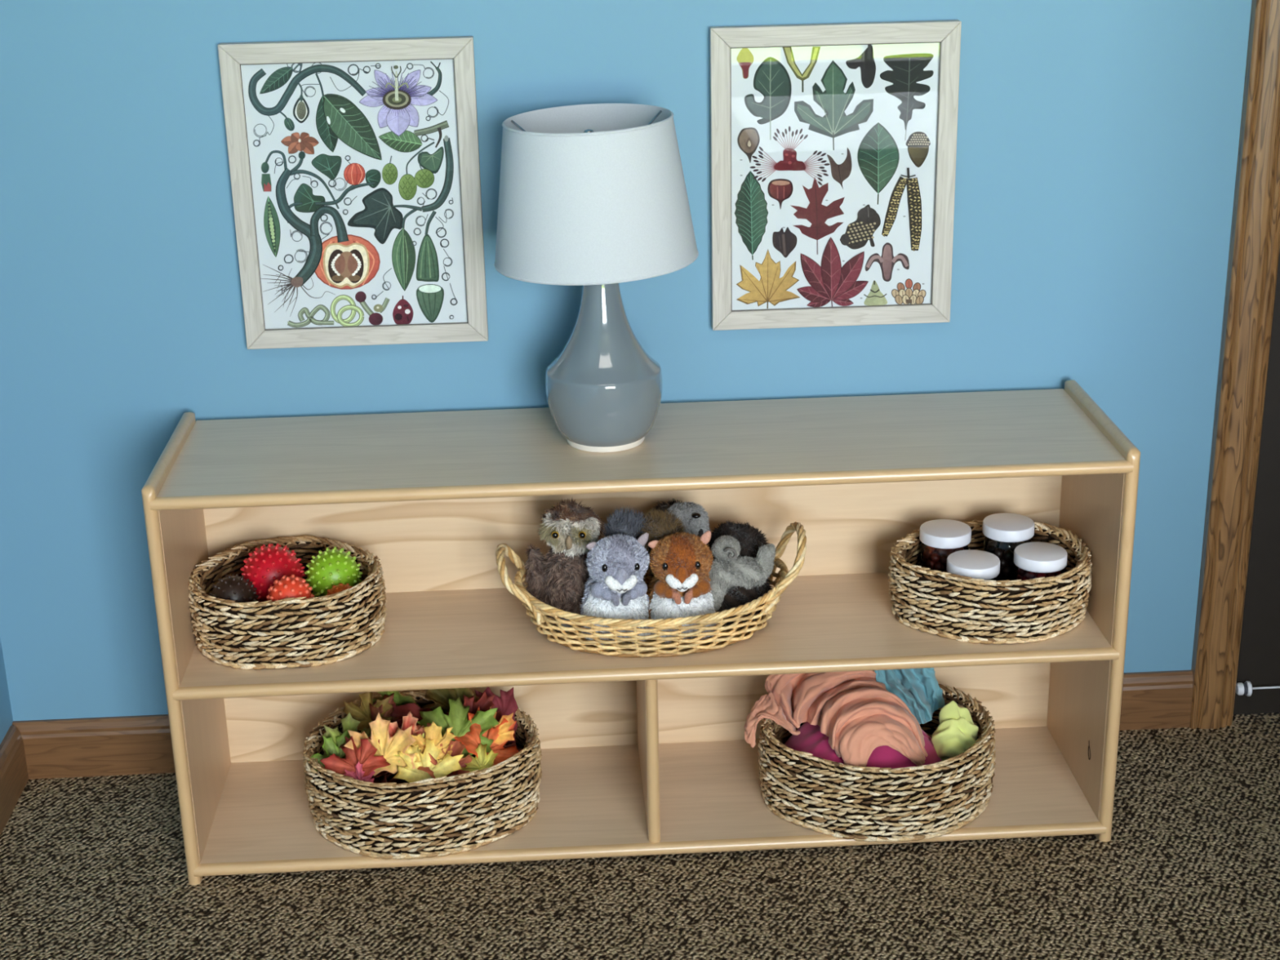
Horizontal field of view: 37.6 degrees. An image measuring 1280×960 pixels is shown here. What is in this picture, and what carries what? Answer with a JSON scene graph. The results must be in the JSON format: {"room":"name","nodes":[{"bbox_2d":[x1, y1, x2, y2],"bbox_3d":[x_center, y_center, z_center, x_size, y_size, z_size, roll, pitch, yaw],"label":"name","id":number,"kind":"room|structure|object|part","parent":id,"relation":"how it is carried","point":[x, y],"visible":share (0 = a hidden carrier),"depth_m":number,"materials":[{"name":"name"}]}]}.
{"room":"preschool classroom","nodes":[
{"label":"preschool classroom","id":0,"kind":"room"},
{"bbox_2d":[0,637,13,744],"bbox_3d":[-0.850,0.004,0.113,0.100,2.620,4.619,-2,20,-3],"label":"wall","id":1,"kind":"structure","parent":0,"point":[6,714],"depth_m":2.66,"materials":[{"name":"blue paint"}]},
{"bbox_2d":[0,725,28,835],"bbox_3d":[-0.769,1.174,0.597,0.014,0.088,4.504,-2,20,-3],"label":"baseboard","id":2,"kind":"structure","parent":1,"relation":"attached to","point":[14,776],"depth_m":2.64,"materials":[{"name":"brown wood"}]},
{"bbox_2d":[0,0,1252,720],"bbox_3d":[1.119,-0.895,2.415,4.303,2.620,0.100,-2,20,-3],"label":"wall","id":3,"kind":"structure","parent":0,"point":[1098,140],"depth_m":2.52,"materials":[{"name":"blue paint"}]},
{"bbox_2d":[217,35,488,349],"bbox_3d":[-0.369,-0.371,2.458,0.322,0.400,0.018,-2,20,-3],"label":"framed print","id":4,"kind":"object","parent":3,"relation":"attached to","point":[354,164],"visible":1,"depth_m":2.45,"materials":[{"name":"white paper"}]},
{"bbox_3d":[-0.517,-0.365,2.451,0.026,0.399,0.018,-2,20,-3],"label":"frame rail","id":5,"kind":"part","parent":4,"relation":"part of","materials":[{"name":"beige wood"}]},
{"bbox_3d":[-0.373,-0.547,2.393,0.320,0.026,0.018,-2,20,-3],"label":"frame rail","id":6,"kind":"part","parent":4,"relation":"part of","materials":[{"name":"beige wood"}]},
{"bbox_3d":[-0.365,-0.195,2.523,0.320,0.026,0.018,-2,20,-3],"label":"frame rail","id":7,"kind":"part","parent":4,"relation":"part of","materials":[{"name":"beige wood"}]},
{"bbox_3d":[-0.221,-0.377,2.465,0.026,0.399,0.018,-2,20,-3],"label":"frame rail","id":8,"kind":"part","parent":4,"relation":"part of","materials":[{"name":"beige wood"}]},
{"bbox_2d":[12,670,1193,779],"bbox_3d":[-0.042,0.357,2.750,1.719,0.088,0.014,-2,20,-3],"label":"baseboard","id":9,"kind":"structure","parent":3,"relation":"attached to","point":[85,747],"depth_m":2.72,"materials":[{"name":"brown wood"}]},
{"bbox_2d":[709,19,961,330],"bbox_3d":[0.255,-0.398,2.485,0.324,0.400,0.018,-2,20,-3],"label":"framed print","id":10,"kind":"object","parent":3,"relation":"attached to","point":[833,145],"visible":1,"depth_m":2.48,"materials":[{"name":"white paper"}]},
{"bbox_3d":[0.106,-0.393,2.478,0.026,0.399,0.018,-2,20,-3],"label":"frame rail","id":11,"kind":"part","parent":10,"relation":"part of","materials":[{"name":"beige wood"}]},
{"bbox_3d":[0.259,-0.223,2.550,0.322,0.026,0.018,-2,20,-3],"label":"frame rail","id":12,"kind":"part","parent":10,"relation":"part of","materials":[{"name":"beige wood"}]},
{"bbox_3d":[0.251,-0.574,2.419,0.322,0.026,0.018,-2,20,-3],"label":"frame rail","id":13,"kind":"part","parent":10,"relation":"part of","materials":[{"name":"beige wood"}]},
{"bbox_3d":[0.404,-0.404,2.491,0.026,0.399,0.018,-2,20,-3],"label":"frame rail","id":14,"kind":"part","parent":10,"relation":"part of","materials":[{"name":"beige wood"}]},
{"bbox_2d":[1189,0,1279,728],"bbox_3d":[0.828,-0.637,2.428,0.066,2.140,0.022,-2,20,-3],"label":"trim","id":15,"kind":"structure","parent":3,"relation":"attached to","point":[1255,237],"depth_m":2.61,"materials":[{"name":"brown wood"}]},
{"bbox_2d":[1233,251,1279,714],"bbox_3d":[1.282,-0.643,2.498,0.870,2.076,0.040,-2,20,-3],"label":"door","id":16,"kind":"structure","parent":3,"relation":"in","point":[1259,661],"depth_m":2.74,"materials":[{"name":"paint"}]},
{"bbox_2d":[1235,680,1279,696],"bbox_3d":[0.951,0.308,2.797,0.131,0.024,0.024,-2,20,-3],"label":"door stop","id":17,"kind":"object","parent":16,"relation":"attached to","point":[1246,688],"visible":1,"depth_m":2.79,"materials":[{"name":"white plastic"}]},
{"bbox_3d":[0.951,0.308,2.797,0.088,0.003,0.003,-2,20,-3],"label":"rod","id":18,"kind":"part","parent":17,"relation":"part of","materials":[{"name":"silver metal"}]},
{"bbox_2d":[0,712,1279,959],"bbox_3d":[1.257,1.053,0.999,4.303,0.050,5.319,-2,20,-3],"label":"floor","id":19,"kind":"structure","parent":0,"point":[92,868],"depth_m":2.41,"materials":[{"name":"brown carpet"}]},
{"bbox_2d":[141,380,1140,884],"bbox_3d":[0.006,0.193,2.521,1.220,0.553,0.304,-2,20,-3],"label":"storage shelf","id":20,"kind":"object","parent":19,"relation":"on","point":[641,756],"visible":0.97,"depth_m":2.50,"materials":[{"name":"brown wood"}]},
{"bbox_3d":[-0.595,0.216,2.494,0.016,0.553,0.303,-2,20,-3],"label":"panel","id":21,"kind":"part","parent":20,"relation":"part of","materials":[{"name":"brown wood"}]},
{"bbox_2d":[188,534,386,670],"bbox_3d":[-0.465,0.158,2.487,0.265,0.099,0.243,-2,20,-3],"label":"seagrass basket","id":22,"kind":"object","parent":20,"relation":"on","point":[327,629],"visible":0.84,"depth_m":2.40,"materials":[{"name":"beige wicker"}]},
{"bbox_2d":[208,573,258,602],"bbox_3d":[-0.527,0.153,2.436,0.063,0.064,0.064,8,22,24],"label":"ball","id":23,"kind":"object","parent":22,"relation":"in","point":[237,588],"visible":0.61,"depth_m":2.42,"materials":[{"name":"brown rubber"}]},
{"bbox_2d":[240,543,305,602],"bbox_3d":[-0.486,0.126,2.489,0.085,0.085,0.085,5,21,16],"label":"ball","id":24,"kind":"object","parent":22,"relation":"in","point":[266,565],"visible":0.63,"depth_m":2.46,"materials":[{"name":"red rubber"}]},
{"bbox_2d":[266,574,314,602],"bbox_3d":[-0.448,0.152,2.411,0.060,0.061,0.060,9,23,25],"label":"ball","id":25,"kind":"object","parent":22,"relation":"in","point":[286,587],"visible":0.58,"depth_m":2.39,"materials":[{"name":"orange rubber"}]},
{"bbox_2d":[304,546,362,596],"bbox_3d":[-0.405,0.126,2.487,0.075,0.076,0.075,-19,27,-40],"label":"ball","id":26,"kind":"object","parent":22,"relation":"in","point":[331,567],"visible":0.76,"depth_m":2.46,"materials":[{"name":"rubber"}]},
{"bbox_2d":[326,582,353,595],"bbox_3d":[-0.387,0.158,2.443,0.048,0.049,0.049,9,23,25],"label":"ball","id":27,"kind":"object","parent":22,"relation":"in","point":[340,587],"visible":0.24,"depth_m":2.43,"materials":[{"name":"orange rubber"}]},
{"bbox_2d":[302,690,542,859],"bbox_3d":[-0.292,0.396,2.545,0.320,0.119,0.273,-1,20,0],"label":"seagrass basket","id":28,"kind":"object","parent":20,"relation":"on","point":[444,815],"visible":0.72,"depth_m":2.45,"materials":[{"name":"beige wicker"}]},
{"bbox_2d":[308,729,351,771],"bbox_3d":[-0.409,0.365,2.500,0.032,0.061,0.077,16,26,38],"label":"maple leaf","id":29,"kind":"object","parent":28,"relation":"in","point":[328,745],"visible":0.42,"depth_m":2.50,"materials":[{"name":"plant"}]},
{"bbox_2d":[321,711,371,755],"bbox_3d":[-0.387,0.348,2.520,0.080,0.063,0.040,-5,21,-9],"label":"maple leaf","id":30,"kind":"object","parent":28,"relation":"in","point":[348,722],"visible":0.38,"depth_m":2.52,"materials":[{"name":"plant"}]},
{"bbox_2d":[320,735,391,777],"bbox_3d":[-0.373,0.368,2.462,0.071,0.064,0.071,-17,26,-37],"label":"maple leaf","id":31,"kind":"object","parent":28,"relation":"in","point":[365,754],"visible":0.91,"depth_m":2.46,"materials":[{"name":"plant"}]},
{"bbox_2d":[343,761,375,782],"bbox_3d":[-0.365,0.384,2.448,0.042,0.030,0.025,-3,20,-4],"label":"maple leaf","id":32,"kind":"object","parent":28,"relation":"in","point":[359,773],"visible":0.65,"depth_m":2.45,"materials":[{"name":"fabric"}]},
{"bbox_2d":[342,692,393,730],"bbox_3d":[-0.373,0.317,2.575,0.068,0.054,0.042,13,25,34],"label":"maple leaf","id":33,"kind":"object","parent":28,"relation":"in","point":[362,713],"visible":0.71,"depth_m":2.58,"materials":[{"name":"fabric"}]},
{"bbox_2d":[344,712,415,775],"bbox_3d":[-0.338,0.344,2.462,0.098,0.078,0.041,2,21,8],"label":"maple leaf","id":34,"kind":"object","parent":28,"relation":"in","point":[388,747],"visible":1,"depth_m":2.46,"materials":[{"name":"plant"}]},
{"bbox_2d":[372,771,388,777],"bbox_3d":[-0.330,0.369,2.537,0.099,0.065,0.120,-11,23,-24],"label":"maple leaf","id":35,"kind":"object","parent":28,"relation":"in","point":[379,775],"visible":0.08,"depth_m":2.48,"materials":[{"name":"fabric"}]},
{"bbox_2d":[368,693,399,722],"bbox_3d":[-0.342,0.326,2.576,0.055,0.053,0.047,-12,23,-27],"label":"maple leaf","id":36,"kind":"object","parent":28,"relation":"in","point":[374,710],"visible":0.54,"depth_m":2.57,"materials":[{"name":"fabric"}]},
{"bbox_2d":[377,770,392,781],"bbox_3d":[-0.293,0.401,2.507,0.115,0.060,0.104,6,21,18],"label":"maple leaf","id":37,"kind":"object","parent":28,"relation":"in","point":[382,776],"visible":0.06,"depth_m":2.50,"materials":[{"name":"fabric"}]},
{"bbox_2d":[382,772,392,782],"bbox_3d":[-0.370,0.401,2.503,0.118,0.060,0.104,13,25,34],"label":"maple leaf","id":38,"kind":"object","parent":28,"relation":"in","point":[384,780],"visible":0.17,"depth_m":2.47,"materials":[{"name":"fabric"}]},
{"bbox_2d":[370,776,408,783],"bbox_3d":[-0.311,0.399,2.515,0.122,0.069,0.098,7,22,22],"label":"maple leaf","id":39,"kind":"object","parent":28,"relation":"in","point":[377,780],"visible":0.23,"depth_m":2.48,"materials":[{"name":"fabric"}]},
{"bbox_2d":[386,772,397,781],"bbox_3d":[-0.319,0.381,2.570,0.122,0.039,0.103,-3,20,-6],"label":"maple leaf","id":40,"kind":"object","parent":28,"relation":"in","point":[393,775],"visible":0.02,"depth_m":2.55,"materials":[{"name":"fabric"}]},
{"bbox_2d":[372,690,422,711],"bbox_3d":[-0.340,0.318,2.584,0.087,0.074,0.044,5,21,16],"label":"maple leaf","id":41,"kind":"object","parent":28,"relation":"in","point":[399,700],"visible":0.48,"depth_m":2.59,"materials":[{"name":"fabric"}]},
{"bbox_2d":[390,702,448,728],"bbox_3d":[-0.302,0.336,2.546,0.086,0.058,0.059,0,20,4],"label":"maple leaf","id":42,"kind":"object","parent":28,"relation":"in","point":[399,711],"visible":0.34,"depth_m":2.55,"materials":[{"name":"fabric"}]},
{"bbox_2d":[393,738,463,782],"bbox_3d":[-0.276,0.372,2.461,0.092,0.065,0.053,-1,20,1],"label":"maple leaf","id":43,"kind":"object","parent":28,"relation":"in","point":[448,764],"visible":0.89,"depth_m":2.46,"materials":[{"name":"fabric"}]},
{"bbox_2d":[393,732,425,766],"bbox_3d":[-0.300,0.352,2.468,0.052,0.041,0.024,-7,21,-14],"label":"maple leaf","id":44,"kind":"object","parent":43,"relation":"on","point":[423,735],"visible":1,"depth_m":2.47,"materials":[{"name":"plant"}]},
{"bbox_2d":[422,687,475,713],"bbox_3d":[-0.270,0.323,2.590,0.097,0.107,0.064,-3,20,-5],"label":"maple leaf","id":45,"kind":"object","parent":28,"relation":"in","point":[441,697],"visible":0.2,"depth_m":2.59,"materials":[{"name":"fabric"}]},
{"bbox_2d":[417,697,498,755],"bbox_3d":[-0.244,0.328,2.514,0.111,0.066,0.082,-3,20,-5],"label":"maple leaf","id":46,"kind":"object","parent":28,"relation":"in","point":[457,718],"visible":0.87,"depth_m":2.51,"materials":[{"name":"fabric"}]},
{"bbox_2d":[411,722,432,737],"bbox_3d":[-0.282,0.341,2.486,0.042,0.042,0.044,4,21,14],"label":"maple leaf","id":47,"kind":"object","parent":46,"relation":"on","point":[417,726],"visible":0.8,"depth_m":2.49,"materials":[{"name":"plant"}]},
{"bbox_2d":[382,711,424,737],"bbox_3d":[-0.310,0.339,2.487,0.076,0.054,0.040,-5,21,-11],"label":"maple leaf","id":48,"kind":"object","parent":47,"relation":"on","point":[407,721],"visible":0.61,"depth_m":2.49,"materials":[{"name":"fabric"}]},
{"bbox_2d":[460,742,498,771],"bbox_3d":[-0.217,0.377,2.475,0.048,0.049,0.059,-15,25,-33],"label":"maple leaf","id":49,"kind":"object","parent":28,"relation":"in","point":[483,761],"visible":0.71,"depth_m":2.47,"materials":[{"name":"plant"}]},
{"bbox_2d":[463,692,501,721],"bbox_3d":[-0.214,0.324,2.555,0.062,0.062,0.052,-1,20,1],"label":"maple leaf","id":50,"kind":"object","parent":28,"relation":"in","point":[485,702],"visible":0.28,"depth_m":2.56,"materials":[{"name":"fabric"}]},
{"bbox_2d":[451,706,518,765],"bbox_3d":[-0.199,0.350,2.504,0.097,0.069,0.082,5,21,17],"label":"maple leaf","id":51,"kind":"object","parent":28,"relation":"in","point":[471,739],"visible":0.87,"depth_m":2.50,"materials":[{"name":"plant"}]},
{"bbox_2d":[474,686,518,743],"bbox_3d":[-0.205,0.328,2.575,0.077,0.068,0.071,1,20,5],"label":"maple leaf","id":52,"kind":"object","parent":28,"relation":"in","point":[506,703],"visible":0.42,"depth_m":2.58,"materials":[{"name":"fabric"}]},
{"bbox_2d":[472,742,521,755],"bbox_3d":[-0.202,0.375,2.524,0.101,0.048,0.120,-1,20,0],"label":"maple leaf","id":53,"kind":"object","parent":28,"relation":"in","point":[507,744],"visible":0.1,"depth_m":2.53,"materials":[{"name":"plant"}]},
{"bbox_2d":[488,706,515,745],"bbox_3d":[-0.199,0.329,2.515,0.064,0.047,0.033,-2,20,-3],"label":"maple leaf","id":54,"kind":"object","parent":28,"relation":"in","point":[505,735],"visible":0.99,"depth_m":2.51,"materials":[{"name":"fabric"}]},
{"label":"maple leaf","id":55,"kind":"object","parent":28,"relation":"in","visible":0},
{"bbox_2d":[417,739,472,778],"bbox_3d":[-0.252,0.375,2.477,0.071,0.055,0.069,2,21,10],"label":"maple leaf","id":56,"kind":"object","parent":55,"relation":"on","point":[457,748],"visible":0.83,"depth_m":2.47,"materials":[{"name":"fabric"}]},
{"bbox_2d":[410,720,455,762],"bbox_3d":[-0.272,0.342,2.469,0.064,0.054,0.026,-12,23,-27],"label":"maple leaf","id":57,"kind":"object","parent":56,"relation":"on","point":[433,731],"visible":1,"depth_m":2.47,"materials":[{"name":"plant"}]},
{"bbox_2d":[493,103,698,452],"bbox_3d":[-0.054,-0.248,2.361,0.264,0.419,0.264,-2,20,-3],"label":"table lamp","id":58,"kind":"object","parent":20,"relation":"on","point":[593,197],"visible":1,"depth_m":2.26,"materials":[{"name":"white fabric"}]},
{"bbox_3d":[-0.116,-0.424,2.315,0.091,0.036,0.003,6,21,18],"label":"spider arm","id":59,"kind":"part","parent":58,"relation":"part of","materials":[{"name":"silver metal"}]},
{"bbox_3d":[-0.063,-0.439,2.290,0.209,0.010,0.209,-2,20,-3],"label":"shade trim","id":60,"kind":"part","parent":58,"relation":"part of","materials":[{"name":"white fabric"}]},
{"bbox_3d":[-0.056,-0.358,2.320,0.254,0.184,0.254,-2,20,-3],"label":"lamp shade","id":61,"kind":"part","parent":58,"relation":"part of","materials":[{"name":"white fabric"}]},
{"bbox_3d":[-0.054,-0.278,2.350,0.256,0.011,0.256,-2,20,-3],"label":"shade trim","id":62,"kind":"part","parent":58,"relation":"part of","materials":[{"name":"white fabric"}]},
{"bbox_3d":[-0.012,-0.432,2.320,0.089,0.041,0.003,-11,23,-25],"label":"spider arm","id":63,"kind":"part","parent":58,"relation":"part of","materials":[{"name":"silver metal"}]},
{"bbox_3d":[-0.001,0.157,2.647,1.187,0.510,0.006,-2,20,-3],"label":"panel","id":64,"kind":"part","parent":20,"relation":"part of","materials":[{"name":"brown wood"}]},
{"bbox_2d":[495,521,806,657],"bbox_3d":[0.015,0.129,2.488,0.409,0.133,0.268,-2,20,-3],"label":"wicker basket","id":65,"kind":"object","parent":20,"relation":"on","point":[726,635],"visible":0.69,"depth_m":2.41,"materials":[{"name":"beige wicker"}]},
{"bbox_3d":[-0.157,0.129,2.469,0.063,0.084,0.128,-2,20,-3],"label":"handle","id":66,"kind":"part","parent":65,"relation":"part of","materials":[{"name":"beige wicker"}]},
{"bbox_2d":[524,498,605,631],"bbox_3d":[-0.094,0.112,2.477,0.126,0.185,0.096,0,20,3],"label":"owl","id":67,"kind":"object","parent":65,"relation":"in","point":[559,579],"visible":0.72,"depth_m":2.46,"materials":[{"name":"fur"}]},
{"bbox_2d":[579,506,652,644],"bbox_3d":[-0.029,0.125,2.442,0.097,0.176,0.128,1,21,7],"label":"plush squirrel","id":68,"kind":"object","parent":65,"relation":"in","point":[617,565],"visible":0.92,"depth_m":2.40,"materials":[{"name":"fur"}]},
{"bbox_3d":[-0.043,0.144,2.402,0.041,0.027,0.022,9,23,25],"label":"arm","id":69,"kind":"part","parent":68,"relation":"part of"},
{"bbox_3d":[-0.009,0.143,2.407,0.042,0.025,0.022,-19,27,-40],"label":"arm","id":70,"kind":"part","parent":68,"relation":"part of"},
{"bbox_3d":[0.015,0.131,2.488,0.362,0.021,0.264,-2,20,-3],"label":"border rod","id":71,"kind":"part","parent":65,"relation":"part of","materials":[{"name":"beige wicker"}]},
{"bbox_3d":[0.015,0.131,2.488,0.363,0.021,0.263,-2,20,-3],"label":"border rod","id":72,"kind":"part","parent":65,"relation":"part of","materials":[{"name":"beige wicker"}]},
{"bbox_3d":[0.015,0.131,2.488,0.360,0.021,0.265,-2,20,-3],"label":"border rod","id":73,"kind":"part","parent":65,"relation":"part of","materials":[{"name":"beige wicker"}]},
{"bbox_3d":[0.015,0.131,2.488,0.362,0.021,0.264,-2,20,-3],"label":"border rod","id":74,"kind":"part","parent":65,"relation":"part of","materials":[{"name":"beige wicker"}]},
{"bbox_2d":[636,507,717,643],"bbox_3d":[0.048,0.123,2.447,0.100,0.173,0.129,-7,21,-14],"label":"plush squirrel","id":75,"kind":"object","parent":65,"relation":"in","point":[680,563],"visible":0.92,"depth_m":2.41,"materials":[{"name":"fur"}]},
{"bbox_3d":[0.037,0.142,2.408,0.042,0.026,0.022,12,24,32],"label":"arm","id":76,"kind":"part","parent":75,"relation":"part of"},
{"bbox_3d":[0.071,0.141,2.408,0.041,0.026,0.022,-15,24,-32],"label":"arm","id":77,"kind":"part","parent":75,"relation":"part of"},
{"bbox_2d":[648,497,711,543],"bbox_3d":[0.058,0.094,2.550,0.107,0.156,0.084,17,27,40],"label":"plush badger","id":78,"kind":"object","parent":65,"relation":"in","point":[693,515],"visible":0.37,"depth_m":2.50,"materials":[{"name":"fur"}]},
{"bbox_2d":[706,520,776,625],"bbox_3d":[0.118,0.125,2.499,0.120,0.127,0.148,-2,20,-3],"label":"plush hedgehog","id":79,"kind":"object","parent":65,"relation":"in","point":[740,571],"visible":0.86,"depth_m":2.45,"materials":[{"name":"fur"}]},
{"bbox_3d":[0.098,0.150,2.445,0.021,0.038,0.022,-2,20,-3],"label":"leg","id":80,"kind":"part","parent":79,"relation":"part of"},
{"bbox_3d":[0.161,0.109,2.461,0.032,0.047,0.026,-2,20,-3],"label":"arm","id":81,"kind":"part","parent":79,"relation":"part of"},
{"bbox_3d":[0.187,0.109,2.482,0.063,0.098,0.128,-2,20,-3],"label":"handle","id":82,"kind":"part","parent":65,"relation":"part of","materials":[{"name":"beige wicker"}]},
{"bbox_2d":[757,682,995,842],"bbox_3d":[0.321,0.377,2.564,0.322,0.116,0.279,-4,21,-8],"label":"seagrass basket","id":83,"kind":"object","parent":20,"relation":"on","point":[826,797],"visible":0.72,"depth_m":2.46,"materials":[{"name":"beige wicker"}]},
{"bbox_2d":[744,670,927,766],"bbox_3d":[0.274,0.315,2.530,0.235,0.108,0.166,9,23,25],"label":"scarf","id":84,"kind":"object","parent":83,"relation":"in","point":[857,713],"visible":0.91,"depth_m":2.50,"materials":[{"name":"fabric"}]},
{"bbox_2d":[784,721,942,768],"bbox_3d":[0.304,0.347,2.539,0.215,0.064,0.187,-4,21,-6],"label":"cloth","id":85,"kind":"object","parent":83,"relation":"in","point":[810,740],"visible":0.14,"depth_m":2.51,"materials":[{"name":"fabric"}]},
{"bbox_2d":[874,667,944,724],"bbox_3d":[0.369,0.288,2.572,0.089,0.070,0.060,16,26,38],"label":"cloth","id":86,"kind":"object","parent":83,"relation":"in","point":[919,689],"visible":0.9,"depth_m":2.57,"materials":[{"name":"fabric"}]},
{"bbox_2d":[931,700,978,760],"bbox_3d":[0.424,0.345,2.535,0.066,0.107,0.059,-2,20,-3],"label":"cloth","id":87,"kind":"object","parent":83,"relation":"in","point":[956,732],"visible":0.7,"depth_m":2.52,"materials":[{"name":"fabric"}]},
{"bbox_2d":[888,519,1092,644],"bbox_3d":[0.465,0.133,2.507,0.277,0.095,0.236,-2,20,-3],"label":"seagrass basket","id":88,"kind":"object","parent":20,"relation":"on","point":[961,608],"visible":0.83,"depth_m":2.43,"materials":[{"name":"beige wicker"}]},
{"bbox_2d":[919,519,971,572],"bbox_3d":[0.411,0.113,2.541,0.069,0.104,0.069,-2,20,-3],"label":"glass jar","id":89,"kind":"object","parent":88,"relation":"in","point":[940,538],"visible":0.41,"depth_m":2.52,"materials":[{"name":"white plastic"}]},
{"bbox_3d":[0.410,0.072,2.526,0.069,0.016,0.069,-2,20,-3],"label":"lid","id":90,"kind":"part","parent":89,"relation":"part of","materials":[{"name":"white plastic"}]},
{"bbox_2d":[946,549,999,581],"bbox_3d":[0.436,0.147,2.468,0.069,0.092,0.069,-2,20,-3],"label":"glass jar","id":91,"kind":"object","parent":88,"relation":"in","point":[975,564],"visible":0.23,"depth_m":2.44,"materials":[{"name":"white plastic"}]},
{"bbox_2d":[982,512,1034,581],"bbox_3d":[0.498,0.106,2.550,0.069,0.108,0.069,-2,20,-3],"label":"glass jar","id":92,"kind":"object","parent":88,"relation":"in","point":[1010,531],"visible":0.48,"depth_m":2.53,"materials":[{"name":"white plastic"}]},
{"bbox_2d":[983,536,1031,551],"bbox_3d":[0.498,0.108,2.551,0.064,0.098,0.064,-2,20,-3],"label":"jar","id":93,"kind":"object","parent":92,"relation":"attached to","point":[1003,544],"depth_m":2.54,"materials":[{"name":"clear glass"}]},
{"bbox_3d":[0.497,0.064,2.534,0.069,0.016,0.069,-2,20,-3],"label":"lid","id":94,"kind":"part","parent":92,"relation":"part of","materials":[{"name":"white plastic"}]},
{"bbox_2d":[1013,542,1067,581],"bbox_3d":[0.526,0.138,2.480,0.069,0.096,0.069,-2,20,-3],"label":"glass jar","id":95,"kind":"object","parent":88,"relation":"in","point":[1033,560],"visible":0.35,"depth_m":2.45,"materials":[{"name":"white plastic"}]},
{"bbox_3d":[0.607,0.170,2.548,0.016,0.553,0.303,-2,20,-3],"label":"panel","id":96,"kind":"part","parent":20,"relation":"part of","materials":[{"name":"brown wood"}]}
]}

